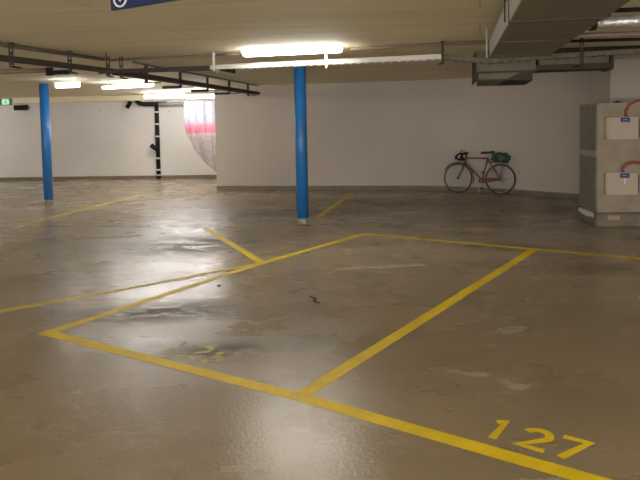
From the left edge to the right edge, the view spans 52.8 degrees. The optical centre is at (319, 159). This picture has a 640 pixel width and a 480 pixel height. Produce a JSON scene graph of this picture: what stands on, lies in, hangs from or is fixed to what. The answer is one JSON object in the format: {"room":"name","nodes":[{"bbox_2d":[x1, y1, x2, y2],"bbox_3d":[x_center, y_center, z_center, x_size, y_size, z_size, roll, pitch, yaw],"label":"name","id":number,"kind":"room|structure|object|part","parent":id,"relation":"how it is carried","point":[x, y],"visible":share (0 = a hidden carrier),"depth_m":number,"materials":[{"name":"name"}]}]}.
{"room":"parking garage","nodes":[
{"label":"parking garage","id":0,"kind":"room"},
{"bbox_2d":[0,98,216,176],"bbox_3d":[-7.602,-0.691,20.476,10.837,2.600,0.308,-1,3,5],"label":"wall","id":1,"kind":"structure","parent":0,"point":[106,138],"depth_m":20.28,"materials":[{"name":"white paint"}]},
{"bbox_2d":[14,105,27,109],"bbox_3d":[-9.456,-1.653,20.355,0.460,0.165,0.066,-1,3,5],"label":"wall box","id":2,"kind":"object","parent":1,"relation":"attached to","point":[16,107],"visible":1,"depth_m":20.32,"materials":[{"name":"black plastic"}]},
{"bbox_2d":[14,106,25,108],"bbox_3d":[-9.458,-1.651,20.326,0.380,0.105,0.008,-1,3,5],"label":"grille","id":3,"kind":"object","parent":2,"relation":"attached to","point":[15,107],"depth_m":20.32,"materials":[{"name":"black plastic"}]},
{"bbox_2d":[0,95,211,103],"bbox_3d":[-8.200,-1.881,20.112,9.732,0.160,0.308,-1,3,5],"label":"trim","id":4,"kind":"structure","parent":1,"relation":"attached to","point":[122,97],"depth_m":19.88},
{"bbox_2d":[0,175,216,179],"bbox_3d":[-7.592,0.569,20.387,10.836,0.095,0.033,-1,3,5],"label":"baseboard","id":5,"kind":"structure","parent":1,"relation":"attached to","point":[154,176],"depth_m":20.29,"materials":[{"name":"paint"}]},
{"bbox_2d":[125,101,131,108],"bbox_3d":[-5.922,-1.711,19.948,0.227,0.262,0.130,-1,3,0],"label":"pipe stub","id":6,"kind":"object","parent":1,"relation":"attached to","point":[129,103],"visible":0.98,"depth_m":19.89,"materials":[{"name":"black plastic"}]},
{"bbox_2d":[0,178,639,479],"bbox_3d":[-3.175,1.333,8.287,20.000,0.200,26.800,-1,3,0],"label":"floor","id":7,"kind":"structure","parent":0,"point":[69,410],"depth_m":5.04,"materials":[{"name":"grey concrete"}]},
{"bbox_2d":[3,249,84,250],"bbox_3d":[-4.377,1.229,8.731,2.403,0.001,0.180,-1,3,0],"label":"parking line","id":8,"kind":"object","parent":7,"relation":"on","point":[53,249],"visible":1,"depth_m":8.71,"materials":[{"name":"yellow paint"}]},
{"bbox_2d":[39,83,53,203],"bbox_3d":[-5.928,-0.345,13.947,0.196,2.600,0.196,-1,3,0],"label":"support column","id":9,"kind":"structure","parent":7,"relation":"on","point":[43,88],"depth_m":13.88,"materials":[{"name":"blue paint"}]},
{"bbox_2d":[0,289,122,311],"bbox_3d":[-2.615,1.351,6.050,1.281,0.001,1.010,-1,3,0],"label":"parking line","id":10,"kind":"object","parent":7,"relation":"on","point":[116,290],"visible":1,"depth_m":6.15,"materials":[{"name":"yellow paint"}]},
{"bbox_2d":[23,194,144,223],"bbox_3d":[-4.683,0.965,13.398,0.958,0.001,4.569,-1,3,0],"label":"parking line","id":11,"kind":"object","parent":7,"relation":"on","point":[141,194],"visible":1,"depth_m":12.79,"materials":[{"name":"yellow paint"}]},
{"bbox_2d":[42,224,201,225],"bbox_3d":[-3.520,1.091,10.832,3.195,0.001,0.669,-1,3,0],"label":"parking line","id":12,"kind":"object","parent":7,"relation":"on","point":[42,224],"visible":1,"depth_m":10.80,"materials":[{"name":"yellow paint"}]},
{"bbox_2d":[135,100,160,178],"bbox_3d":[-5.228,-0.665,19.943,1.008,2.519,0.239,-1,3,0],"label":"drain pipe","id":13,"kind":"object","parent":7,"relation":"on","point":[156,148],"visible":0.99,"depth_m":19.92,"materials":[{"name":"black plastic"}]},
{"bbox_2d":[158,101,205,105],"bbox_3d":[-3.793,-1.728,19.654,2.346,0.105,0.110,-1,3,9],"label":"pipe","id":14,"kind":"object","parent":13,"relation":"attached to","point":[161,103],"visible":0.41,"depth_m":19.73,"materials":[{"name":"grey metal"}]},
{"bbox_2d":[46,264,260,333],"bbox_3d":[-1.440,1.306,6.415,1.587,0.001,2.507,-1,3,0],"label":"parking line","id":15,"kind":"object","parent":7,"relation":"on","point":[248,267],"visible":1,"depth_m":6.03,"materials":[{"name":"yellow paint"}]},
{"bbox_2d":[122,262,263,289],"bbox_3d":[-1.346,1.266,7.079,1.375,0.001,1.195,-1,3,0],"label":"parking line","id":16,"kind":"object","parent":7,"relation":"on","point":[190,276],"visible":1,"depth_m":7.02,"materials":[{"name":"yellow paint"}]},
{"bbox_2d":[162,341,225,362],"bbox_3d":[-0.892,1.397,4.694,0.547,0.001,0.289,1,4,33],"label":"number marking","id":17,"kind":"object","parent":7,"relation":"on","point":[219,357],"visible":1,"depth_m":4.64,"materials":[{"name":"yellow paint"}]},
{"bbox_2d":[203,228,264,262],"bbox_3d":[-1.263,1.154,8.985,1.242,0.001,2.729,-1,3,0],"label":"parking line","id":18,"kind":"object","parent":7,"relation":"on","point":[248,254],"visible":1,"depth_m":8.70,"materials":[{"name":"yellow paint"}]},
{"bbox_2d":[210,226,292,226],"bbox_3d":[-1.135,1.071,10.393,1.423,0.001,0.309,-1,3,0],"label":"parking line","id":19,"kind":"object","parent":7,"relation":"on","point":[210,226],"visible":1,"depth_m":10.38,"materials":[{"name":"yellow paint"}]},
{"bbox_2d":[294,66,308,224],"bbox_3d":[-0.305,-0.252,10.503,0.196,2.600,0.196,-1,3,0],"label":"support column","id":20,"kind":"structure","parent":7,"relation":"on","point":[300,105],"depth_m":10.43,"materials":[{"name":"blue paint"}]},
{"bbox_2d":[264,233,364,263],"bbox_3d":[-0.023,1.155,8.566,1.446,0.001,1.957,-1,3,0],"label":"parking line","id":21,"kind":"object","parent":7,"relation":"on","point":[361,234],"visible":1,"depth_m":8.46,"materials":[{"name":"yellow paint"}]},
{"bbox_2d":[38,330,611,479],"bbox_3d":[1.399,1.466,2.749,7.338,0.001,5.036,-1,3,0],"label":"parking line","id":22,"kind":"object","parent":7,"relation":"on","point":[495,452],"visible":1,"depth_m":3.64,"materials":[{"name":"yellow paint"}]},
{"bbox_2d":[313,192,354,218],"bbox_3d":[0.352,0.885,13.119,0.968,0.001,4.131,-1,3,0],"label":"parking line","id":23,"kind":"object","parent":7,"relation":"on","point":[351,193],"visible":1,"depth_m":12.66,"materials":[{"name":"yellow paint"}]},
{"bbox_2d":[335,265,422,268],"bbox_3d":[0.688,1.215,7.318,1.035,0.001,0.155,-1,3,0],"label":"scuff","id":24,"kind":"object","parent":7,"relation":"on","point":[403,265],"visible":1,"depth_m":7.32,"materials":[{"name":"white paint"}]},
{"bbox_2d":[297,250,536,394],"bbox_3d":[1.293,1.278,6.017,2.871,0.001,4.236,-1,3,0],"label":"parking line","id":25,"kind":"object","parent":7,"relation":"on","point":[331,376],"visible":1,"depth_m":5.01,"materials":[{"name":"yellow paint"}]},
{"bbox_2d":[445,369,489,376],"bbox_3d":[0.958,1.390,4.208,0.282,0.001,0.135,-1,3,0],"label":"stain","id":26,"kind":"object","parent":7,"relation":"on","point":[454,371],"depth_m":4.21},
{"bbox_2d":[444,150,518,193],"bbox_3d":[3.597,0.262,14.409,1.702,0.976,0.453,1,4,31],"label":"bicycle","id":27,"kind":"object","parent":7,"relation":"on","point":[486,179],"visible":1,"depth_m":14.31,"materials":[{"name":"metal"}]},
{"bbox_3d":[3.610,0.212,14.359,0.831,0.534,0.132,1,4,31],"label":"frame","id":28,"kind":"part","parent":27,"relation":"part of","materials":[{"name":"red metal"}]},
{"bbox_2d":[490,152,510,161],"bbox_3d":[3.972,-0.061,14.162,0.450,0.226,0.246,1,4,31],"label":"bag","id":29,"kind":"object","parent":27,"relation":"on","point":[497,157],"visible":1,"depth_m":14.08,"materials":[{"name":"green fabric"}]},
{"bbox_2d":[365,233,639,258],"bbox_3d":[3.481,1.142,7.652,5.732,0.001,3.766,-1,3,0],"label":"parking line","id":30,"kind":"object","parent":7,"relation":"on","point":[365,233],"visible":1,"depth_m":8.29,"materials":[{"name":"yellow paint"}]},
{"bbox_2d":[485,326,528,334],"bbox_3d":[1.465,1.332,5.041,0.388,0.001,0.197,-1,3,0],"label":"stain","id":31,"kind":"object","parent":7,"relation":"on","point":[504,330],"depth_m":5.04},
{"bbox_2d":[502,378,531,389],"bbox_3d":[1.229,1.396,4.015,0.186,0.001,0.192,-1,3,0],"label":"stain","id":32,"kind":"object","parent":7,"relation":"on","point":[512,383],"depth_m":4.01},
{"bbox_2d":[488,420,593,458],"bbox_3d":[1.120,1.438,3.319,0.510,0.001,0.251,1,4,36],"label":"number marking","id":33,"kind":"object","parent":7,"relation":"on","point":[495,434],"visible":1,"depth_m":3.30,"materials":[{"name":"yellow paint"}]},
{"bbox_2d":[576,102,639,226],"bbox_3d":[5.092,0.037,10.101,1.802,1.865,0.993,-1,3,5],"label":"block","id":34,"kind":"object","parent":7,"relation":"on","point":[599,155],"visible":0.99,"depth_m":9.79,"materials":[{"name":"concrete"}]},
{"bbox_3d":[4.248,0.347,10.221,0.013,0.825,0.770,-1,3,5],"label":"panel","id":35,"kind":"part","parent":34,"relation":"part of","materials":[{"name":"grey metal"}]},
{"bbox_3d":[4.237,-0.113,10.194,0.019,0.085,0.790,-1,3,5],"label":"rail","id":36,"kind":"part","parent":34,"relation":"part of","materials":[{"name":"grey metal"}]},
{"bbox_3d":[4.232,-0.504,10.171,0.013,0.690,0.770,-1,3,5],"label":"panel","id":37,"kind":"part","parent":34,"relation":"part of","materials":[{"name":"grey metal"}]},
{"bbox_2d":[604,172,638,194],"bbox_3d":[4.549,0.355,9.713,0.478,0.335,0.128,-1,3,5],"label":"junction box","id":38,"kind":"object","parent":34,"relation":"attached to","point":[615,183],"visible":1,"depth_m":9.66,"materials":[{"name":"beige plastic"}]},
{"bbox_3d":[4.565,0.235,9.645,0.135,0.067,0.005,-1,3,5],"label":"label plate","id":39,"kind":"part","parent":38,"relation":"part of","materials":[{"name":"blue plastic"}]},
{"bbox_2d":[621,161,639,171],"bbox_3d":[4.773,0.101,9.694,0.466,0.181,0.067,-1,3,4],"label":"hose","id":40,"kind":"object","parent":38,"relation":"attached to","point":[626,164],"visible":1,"depth_m":9.68,"materials":[{"name":"red rubber"}]},
{"bbox_2d":[604,117,639,139],"bbox_3d":[4.533,-0.478,9.665,0.478,0.335,0.128,-1,3,5],"label":"junction box","id":41,"kind":"object","parent":34,"relation":"attached to","point":[614,127],"visible":1,"depth_m":9.61,"materials":[{"name":"beige plastic"}]},
{"bbox_3d":[4.525,-0.479,9.677,0.460,0.335,0.105,-1,3,5],"label":"casing","id":42,"kind":"part","parent":41,"relation":"part of","materials":[{"name":"beige plastic"}]},
{"bbox_3d":[4.549,-0.599,9.596,0.135,0.067,0.005,-1,3,5],"label":"label plate","id":43,"kind":"part","parent":41,"relation":"part of","materials":[{"name":"blue plastic"}]},
{"bbox_2d":[624,99,639,116],"bbox_3d":[4.777,-0.784,9.656,0.425,0.276,0.064,-1,3,0],"label":"hose","id":44,"kind":"object","parent":41,"relation":"attached to","point":[636,100],"visible":1,"depth_m":9.64,"materials":[{"name":"red rubber"}]},
{"bbox_2d":[589,59,639,103],"bbox_3d":[5.593,-0.403,11.177,1.500,2.600,0.850,-1,3,0],"label":"concrete pillar","id":45,"kind":"structure","parent":7,"relation":"on","point":[621,83],"depth_m":10.71,"materials":[{"name":"white concrete"}]},
{"bbox_2d":[0,0,639,97],"bbox_3d":[-3.228,-1.461,8.126,20.000,0.200,26.800,-1,3,0],"label":"ceiling","id":46,"kind":"structure","parent":0,"point":[84,27],"depth_m":6.99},
{"bbox_2d":[0,97,12,105],"bbox_3d":[-9.325,-1.771,19.108,0.360,0.300,0.083,-1,3,0],"label":"exit sign","id":47,"kind":"object","parent":46,"relation":"hanging from","point":[6,101],"visible":0.97,"depth_m":19.09,"materials":[{"name":"green plastic"}]},
{"bbox_2d":[8,42,21,68],"bbox_3d":[-3.423,-1.169,7.226,0.070,0.268,0.230,-1,3,0],"label":"hanger","id":48,"kind":"object","parent":46,"relation":"hanging from","point":[10,44],"visible":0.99,"depth_m":7.13,"materials":[{"name":"brown metal"}]},
{"bbox_2d":[0,55,114,71],"bbox_3d":[-3.394,-1.133,7.346,0.202,0.072,3.244,0,4,20],"label":"cable tray","id":49,"kind":"object","parent":48,"relation":"hanging from","point":[5,58],"visible":0.84,"depth_m":7.68,"materials":[{"name":"brown metal"}]},
{"bbox_3d":[-3.462,-1.134,7.372,0.058,0.072,3.238,0,4,20],"label":"rail","id":50,"kind":"part","parent":49,"relation":"part of","materials":[{"name":"brown metal"}]},
{"bbox_2d":[0,67,70,75],"bbox_3d":[-4.800,-1.210,8.449,3.283,0.280,0.090,-1,3,9],"label":"ceiling pipe","id":51,"kind":"object","parent":46,"relation":"hanging from","point":[49,71],"visible":0.92,"depth_m":8.24,"materials":[{"name":"black plastic"}]},
{"bbox_2d":[51,70,70,74],"bbox_3d":[-3.302,-1.119,8.215,0.247,0.057,0.060,0,3,14],"label":"outlet","id":52,"kind":"object","parent":51,"relation":"attached to","point":[53,72],"depth_m":8.20,"materials":[{"name":"black plastic"}]},
{"bbox_2d":[0,43,105,60],"bbox_3d":[-3.461,-1.286,7.329,0.079,0.046,3.258,0,3,18],"label":"conduit","id":53,"kind":"object","parent":46,"relation":"attached to","point":[5,45],"visible":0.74,"depth_m":7.83,"materials":[{"name":"grey metal"}]},
{"bbox_2d":[53,79,81,87],"bbox_3d":[-5.010,-1.517,12.778,0.560,0.160,0.096,-1,3,9],"label":"ceiling lamp","id":54,"kind":"object","parent":46,"relation":"hanging from","point":[59,84],"visible":1,"depth_m":12.74,"materials":[{"name":"white plastic"}]},
{"bbox_2d":[55,82,79,87],"bbox_3d":[-5.009,-1.487,12.780,0.500,0.100,0.080,-1,3,9],"label":"diffuser","id":55,"kind":"object","parent":54,"relation":"attached to","point":[58,84],"depth_m":12.75,"materials":[{"name":"white plastic"}]},
{"bbox_2d":[66,51,77,73],"bbox_3d":[-3.114,-1.226,8.104,0.070,0.268,0.230,-1,3,0],"label":"hanger","id":56,"kind":"object","parent":46,"relation":"hanging from","point":[68,52],"visible":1,"depth_m":8.01,"materials":[{"name":"brown metal"}]},
{"bbox_2d":[98,52,118,73],"bbox_3d":[-2.699,-1.238,8.204,0.254,0.276,0.044,-1,3,7],"label":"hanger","id":57,"kind":"object","parent":46,"relation":"hanging from","point":[106,71],"visible":1,"depth_m":8.20,"materials":[{"name":"brown metal"}]},
{"bbox_2d":[106,57,114,77],"bbox_3d":[-2.885,-1.274,8.853,0.070,0.268,0.230,-1,3,0],"label":"hanger","id":58,"kind":"object","parent":46,"relation":"hanging from","point":[108,58],"visible":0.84,"depth_m":8.76,"materials":[{"name":"brown metal"}]},
{"bbox_2d":[118,57,127,78],"bbox_3d":[-2.725,-1.271,8.924,0.070,0.288,0.230,-1,3,0],"label":"hanger","id":59,"kind":"object","parent":46,"relation":"hanging from","point":[120,58],"visible":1,"depth_m":8.83,"materials":[{"name":"brown metal"}]},
{"bbox_2d":[118,65,209,73],"bbox_3d":[-2.159,-1.227,8.764,1.494,0.057,0.174,0,3,14],"label":"cable tray","id":60,"kind":"object","parent":59,"relation":"hanging from","point":[183,68],"visible":0.88,"depth_m":8.69,"materials":[{"name":"brown metal"}]},
{"bbox_3d":[-2.140,-1.231,8.838,1.494,0.057,0.020,0,3,14],"label":"rail","id":61,"kind":"part","parent":60,"relation":"part of","materials":[{"name":"brown metal"}]},
{"bbox_2d":[101,81,154,88],"bbox_3d":[-4.121,-1.609,13.775,1.480,0.125,0.120,1,4,29],"label":"ceiling lamp","id":62,"kind":"object","parent":46,"relation":"hanging from","point":[132,85],"visible":0.91,"depth_m":13.72,"materials":[{"name":"white plastic"}]},
{"bbox_2d":[102,84,153,88],"bbox_3d":[-4.121,-1.571,13.778,1.420,0.050,0.100,1,4,29],"label":"diffuser","id":63,"kind":"object","parent":62,"relation":"attached to","point":[110,86],"depth_m":13.75,"materials":[{"name":"white plastic"}]},
{"bbox_2d":[110,0,177,10],"bbox_3d":[-0.745,-0.977,3.316,1.000,0.305,0.032,1,4,33],"label":"hanging sign","id":64,"kind":"object","parent":46,"relation":"hanging from","point":[116,5],"visible":1,"depth_m":3.50,"materials":[{"name":"metal"}]},
{"bbox_2d":[144,65,160,82],"bbox_3d":[-2.609,-1.341,10.050,0.250,0.283,0.090,-2,3,-11],"label":"hanger","id":65,"kind":"object","parent":46,"relation":"hanging from","point":[146,81],"visible":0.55,"depth_m":10.01,"materials":[{"name":"brown metal"}]},
{"bbox_2d":[112,73,259,94],"bbox_3d":[-2.177,-1.419,12.311,0.164,0.077,6.894,0,3,11],"label":"cable tray","id":66,"kind":"object","parent":65,"relation":"hanging from","point":[131,75],"visible":0.98,"depth_m":11.11,"materials":[{"name":"brown metal"}]},
{"bbox_2d":[110,54,211,60],"bbox_3d":[-2.177,-1.394,8.787,1.550,0.030,0.032,0,3,15],"label":"conduit","id":67,"kind":"object","parent":46,"relation":"attached to","point":[204,55],"visible":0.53,"depth_m":8.76,"materials":[{"name":"grey metal"}]},
{"bbox_2d":[143,92,185,97],"bbox_3d":[-4.396,-1.839,18.189,1.210,0.165,0.120,-1,3,7],"label":"ceiling lamp","id":68,"kind":"object","parent":46,"relation":"hanging from","point":[163,95],"visible":0.95,"depth_m":18.14,"materials":[{"name":"white plastic"}]},
{"bbox_2d":[144,94,184,97],"bbox_3d":[-4.395,-1.802,18.191,1.150,0.090,0.100,-1,3,7],"label":"diffuser","id":69,"kind":"object","parent":68,"relation":"attached to","point":[146,95],"depth_m":18.15,"materials":[{"name":"white plastic"}]},
{"bbox_2d":[179,72,193,87],"bbox_3d":[-2.361,-1.421,11.364,0.250,0.283,0.090,-2,3,-11],"label":"hanger","id":70,"kind":"object","parent":46,"relation":"hanging from","point":[180,73],"visible":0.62,"depth_m":11.31,"materials":[{"name":"brown metal"}]},
{"bbox_2d":[162,86,180,88],"bbox_3d":[-2.624,-1.287,11.406,0.345,0.050,0.052,-1,3,10],"label":"pipe stub","id":71,"kind":"object","parent":70,"relation":"attached to","point":[163,87],"visible":1,"depth_m":11.39,"materials":[{"name":"brown metal"}]},
{"bbox_2d":[132,61,258,85],"bbox_3d":[-2.106,-1.611,12.501,0.032,0.030,6.464,0,3,11],"label":"conduit","id":72,"kind":"object","parent":46,"relation":"attached to","point":[134,62],"visible":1,"depth_m":11.88,"materials":[{"name":"black metal"}]},
{"bbox_2d":[184,92,213,98],"bbox_3d":[-3.014,-1.769,17.173,1.210,0.240,0.120,-1,3,7],"label":"ceiling lamp","id":73,"kind":"object","parent":46,"relation":"hanging from","point":[210,95],"visible":0.53,"depth_m":17.15,"materials":[{"name":"white plastic"}]},
{"bbox_2d":[186,95,213,98],"bbox_3d":[-3.013,-1.694,17.177,1.150,0.090,0.100,-1,3,7],"label":"diffuser","id":74,"kind":"object","parent":73,"relation":"attached to","point":[187,96],"depth_m":17.15,"materials":[{"name":"white plastic"}]},
{"bbox_2d":[206,77,218,90],"bbox_3d":[-2.113,-1.502,12.678,0.250,0.283,0.090,-2,3,-11],"label":"hanger","id":75,"kind":"object","parent":46,"relation":"hanging from","point":[207,78],"visible":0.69,"depth_m":12.63,"materials":[{"name":"brown metal"}]},
{"bbox_2d":[191,89,207,91],"bbox_3d":[-2.376,-1.368,12.720,0.345,0.050,0.052,-1,3,10],"label":"pipe stub","id":76,"kind":"object","parent":75,"relation":"attached to","point":[198,90],"visible":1,"depth_m":12.70,"materials":[{"name":"brown metal"}]},
{"bbox_2d":[211,52,217,72],"bbox_3d":[-1.395,-1.292,8.556,0.050,0.253,0.230,-1,3,0],"label":"hanger","id":77,"kind":"object","parent":46,"relation":"hanging from","point":[213,53],"visible":1,"depth_m":8.46,"materials":[{"name":"metal"}]},
{"bbox_2d":[210,54,440,73],"bbox_3d":[0.027,-1.211,8.221,3.010,0.132,0.194,0,3,14],"label":"cable tray","id":78,"kind":"object","parent":77,"relation":"hanging from","point":[231,68],"visible":0.94,"depth_m":8.15,"materials":[{"name":"metal"}]},
{"bbox_3d":[0.047,-1.247,8.304,3.010,0.072,0.020,0,3,14],"label":"rail","id":79,"kind":"part","parent":78,"relation":"part of","materials":[{"name":"metal"}]},
{"bbox_2d":[216,53,238,55],"bbox_3d":[-1.232,-1.399,8.548,0.322,0.027,0.028,0,3,16],"label":"conduit","id":80,"kind":"object","parent":46,"relation":"attached to","point":[229,54],"visible":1,"depth_m":8.54,"materials":[{"name":"grey metal"}]},
{"bbox_2d":[228,81,239,93],"bbox_3d":[-1.869,-1.582,13.971,0.250,0.283,0.090,-2,3,-11],"label":"hanger","id":81,"kind":"object","parent":46,"relation":"hanging from","point":[229,92],"visible":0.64,"depth_m":13.92,"materials":[{"name":"brown metal"}]},
{"bbox_2d":[214,92,227,94],"bbox_3d":[-2.131,-1.448,14.014,0.345,0.050,0.052,-1,3,10],"label":"pipe stub","id":82,"kind":"object","parent":81,"relation":"attached to","point":[216,93],"visible":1,"depth_m":14.00,"materials":[{"name":"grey metal"}]},
{"bbox_2d":[241,46,343,56],"bbox_3d":[-0.356,-1.371,8.094,1.340,0.086,0.110,0,3,14],"label":"ceiling lamp","id":83,"kind":"object","parent":46,"relation":"hanging from","point":[331,49],"visible":1,"depth_m":8.05,"materials":[{"name":"white plastic"}]},
{"bbox_2d":[325,53,326,69],"bbox_3d":[0.075,-1.289,8.189,0.046,0.273,0.230,-1,3,0],"label":"hanger","id":84,"kind":"object","parent":46,"relation":"hanging from","point":[325,53],"visible":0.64,"depth_m":8.10,"materials":[{"name":"white metal"}]},
{"bbox_2d":[351,41,485,49],"bbox_3d":[1.193,-1.409,7.928,1.654,0.034,0.036,0,3,15],"label":"conduit","id":85,"kind":"object","parent":46,"relation":"attached to","point":[470,42],"visible":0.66,"depth_m":7.91,"materials":[{"name":"beige metal"}]},
{"bbox_2d":[438,41,444,64],"bbox_3d":[1.476,-1.300,7.840,0.050,0.263,0.230,-1,3,0],"label":"hanger","id":86,"kind":"object","parent":46,"relation":"hanging from","point":[442,42],"visible":1,"depth_m":7.74,"materials":[{"name":"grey metal"}]},
{"bbox_2d":[444,48,639,63],"bbox_3d":[3.336,-1.226,7.396,3.817,0.128,0.194,0,3,14],"label":"cable tray","id":87,"kind":"object","parent":86,"relation":"hanging from","point":[622,51],"visible":0.99,"depth_m":7.52,"materials":[{"name":"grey metal"}]},
{"bbox_3d":[3.357,-1.231,7.480,3.817,0.128,0.020,0,3,14],"label":"rail","id":88,"kind":"part","parent":87,"relation":"part of","materials":[{"name":"grey metal"}]},
{"bbox_2d":[472,51,613,85],"bbox_3d":[3.150,-1.337,9.386,1.791,0.425,1.362,0,3,11],"label":"duct","id":89,"kind":"object","parent":46,"relation":"hanging from","point":[512,73],"visible":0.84,"depth_m":8.81,"materials":[{"name":"grey metal"}]},
{"bbox_2d":[477,72,518,85],"bbox_3d":[2.675,-1.183,9.425,0.720,0.130,1.205,0,3,13],"label":"vent","id":90,"kind":"object","parent":89,"relation":"attached to","point":[483,78],"depth_m":8.89,"materials":[{"name":"grey metal"}]},
{"bbox_3d":[2.673,-1.399,9.478,0.780,0.295,1.350,0,3,11],"label":"casing","id":91,"kind":"part","parent":89,"relation":"part of","materials":[{"name":"grey metal"}]},
{"bbox_3d":[3.457,-1.417,8.886,0.901,0.210,0.420,0,3,11],"label":"casing","id":92,"kind":"part","parent":89,"relation":"part of","materials":[{"name":"grey metal"}]},
{"bbox_3d":[3.466,-1.273,8.903,0.991,0.070,0.500,0,3,11],"label":"rail","id":93,"kind":"part","parent":89,"relation":"part of","materials":[{"name":"grey metal"}]},
{"bbox_3d":[3.932,-1.377,8.809,0.040,0.300,0.500,0,3,11],"label":"rail","id":94,"kind":"part","parent":89,"relation":"part of","materials":[{"name":"grey metal"}]},
{"bbox_2d":[486,0,630,57],"bbox_3d":[1.541,-1.062,4.042,0.704,0.305,5.842,0,3,12],"label":"ventilation duct","id":95,"kind":"object","parent":46,"relation":"hanging from","point":[524,28],"visible":1,"depth_m":4.65,"materials":[{"name":"metal"}]},
{"bbox_3d":[1.748,-1.223,6.752,0.018,0.305,0.018,-2,4,-22],"label":"rod","id":96,"kind":"part","parent":95,"relation":"part of","materials":[{"name":"metal"}]},
{"bbox_3d":[1.285,-1.098,4.482,0.010,0.275,0.012,-1,3,0],"label":"rod","id":97,"kind":"part","parent":95,"relation":"part of","materials":[{"name":"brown metal"}]},
{"bbox_3d":[1.239,-1.020,4.107,0.010,0.165,5.840,0,3,12],"label":"panel","id":98,"kind":"part","parent":95,"relation":"part of","materials":[{"name":"grey metal"}]},
{"bbox_3d":[1.849,-1.025,3.980,0.010,0.165,5.840,0,3,12],"label":"panel","id":99,"kind":"part","parent":95,"relation":"part of","materials":[{"name":"grey metal"}]},
{"bbox_2d":[576,31,639,37],"bbox_3d":[3.460,-1.065,5.311,2.643,0.052,0.044,-1,3,3],"label":"ceiling pipe","id":100,"kind":"object","parent":95,"relation":"attached to","point":[626,33],"visible":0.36,"depth_m":5.34,"materials":[{"name":"metal"}]},
{"bbox_2d":[588,15,639,30],"bbox_3d":[3.300,-1.081,4.918,2.564,0.123,0.118,-1,3,2],"label":"insulated pipe","id":101,"kind":"object","parent":95,"relation":"attached to","point":[625,20],"visible":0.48,"depth_m":4.92,"materials":[{"name":"metal"}]},
{"bbox_2d":[573,38,583,67],"bbox_3d":[2.997,-1.260,7.463,0.060,0.358,0.230,-1,3,0],"label":"hanger","id":102,"kind":"object","parent":46,"relation":"hanging from","point":[582,43],"visible":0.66,"depth_m":7.37,"materials":[{"name":"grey metal"}]},
{"bbox_2d":[552,45,639,53],"bbox_3d":[4.375,-1.382,7.988,3.215,0.140,0.116,-1,3,5],"label":"ceiling pipe","id":103,"kind":"object","parent":46,"relation":"hanging from","point":[586,49],"visible":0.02,"depth_m":8.03,"materials":[{"name":"grey metal"}]},
{"bbox_2d":[569,38,639,42],"bbox_3d":[3.826,-1.296,6.841,2.707,0.032,0.034,-1,3,4],"label":"ceiling pipe","id":104,"kind":"object","parent":46,"relation":"hanging from","point":[606,39],"visible":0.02,"depth_m":6.89,"materials":[{"name":"black plastic"}]},
{"bbox_2d":[613,7,639,12],"bbox_3d":[3.324,-1.148,4.765,2.515,0.047,0.034,-1,3,4],"label":"ceiling pipe","id":105,"kind":"object","parent":46,"relation":"hanging from","point":[629,9],"visible":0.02,"depth_m":4.82,"materials":[{"name":"black plastic"}]},
{"bbox_2d":[214,71,588,193],"bbox_3d":[2.447,-0.536,14.501,10.709,2.600,2.117,1,4,30],"label":"wall","id":106,"kind":"structure","parent":0,"point":[390,133],"depth_m":15.34,"materials":[{"name":"paint"}]},
{"bbox_2d":[217,186,579,198],"bbox_3d":[2.353,0.718,14.455,10.422,0.105,1.838,1,4,30],"label":"baseboard","id":107,"kind":"structure","parent":106,"relation":"attached to","point":[442,188],"depth_m":15.40,"materials":[{"name":"paint"}]},
{"bbox_3d":[-2.373,-0.653,18.102,0.520,2.600,3.775,-1,3,0],"label":"wall","id":108,"kind":"structure","parent":0,"visible":0},
{"bbox_2d":[184,101,215,171],"bbox_3d":[-3.206,-0.550,18.500,1.350,2.260,0.212,-1,3,0],"label":"sheet","id":109,"kind":"object","parent":108,"relation":"hanging from","point":[199,117],"visible":0.66,"depth_m":18.46,"materials":[{"name":"fabric"}]}
]}

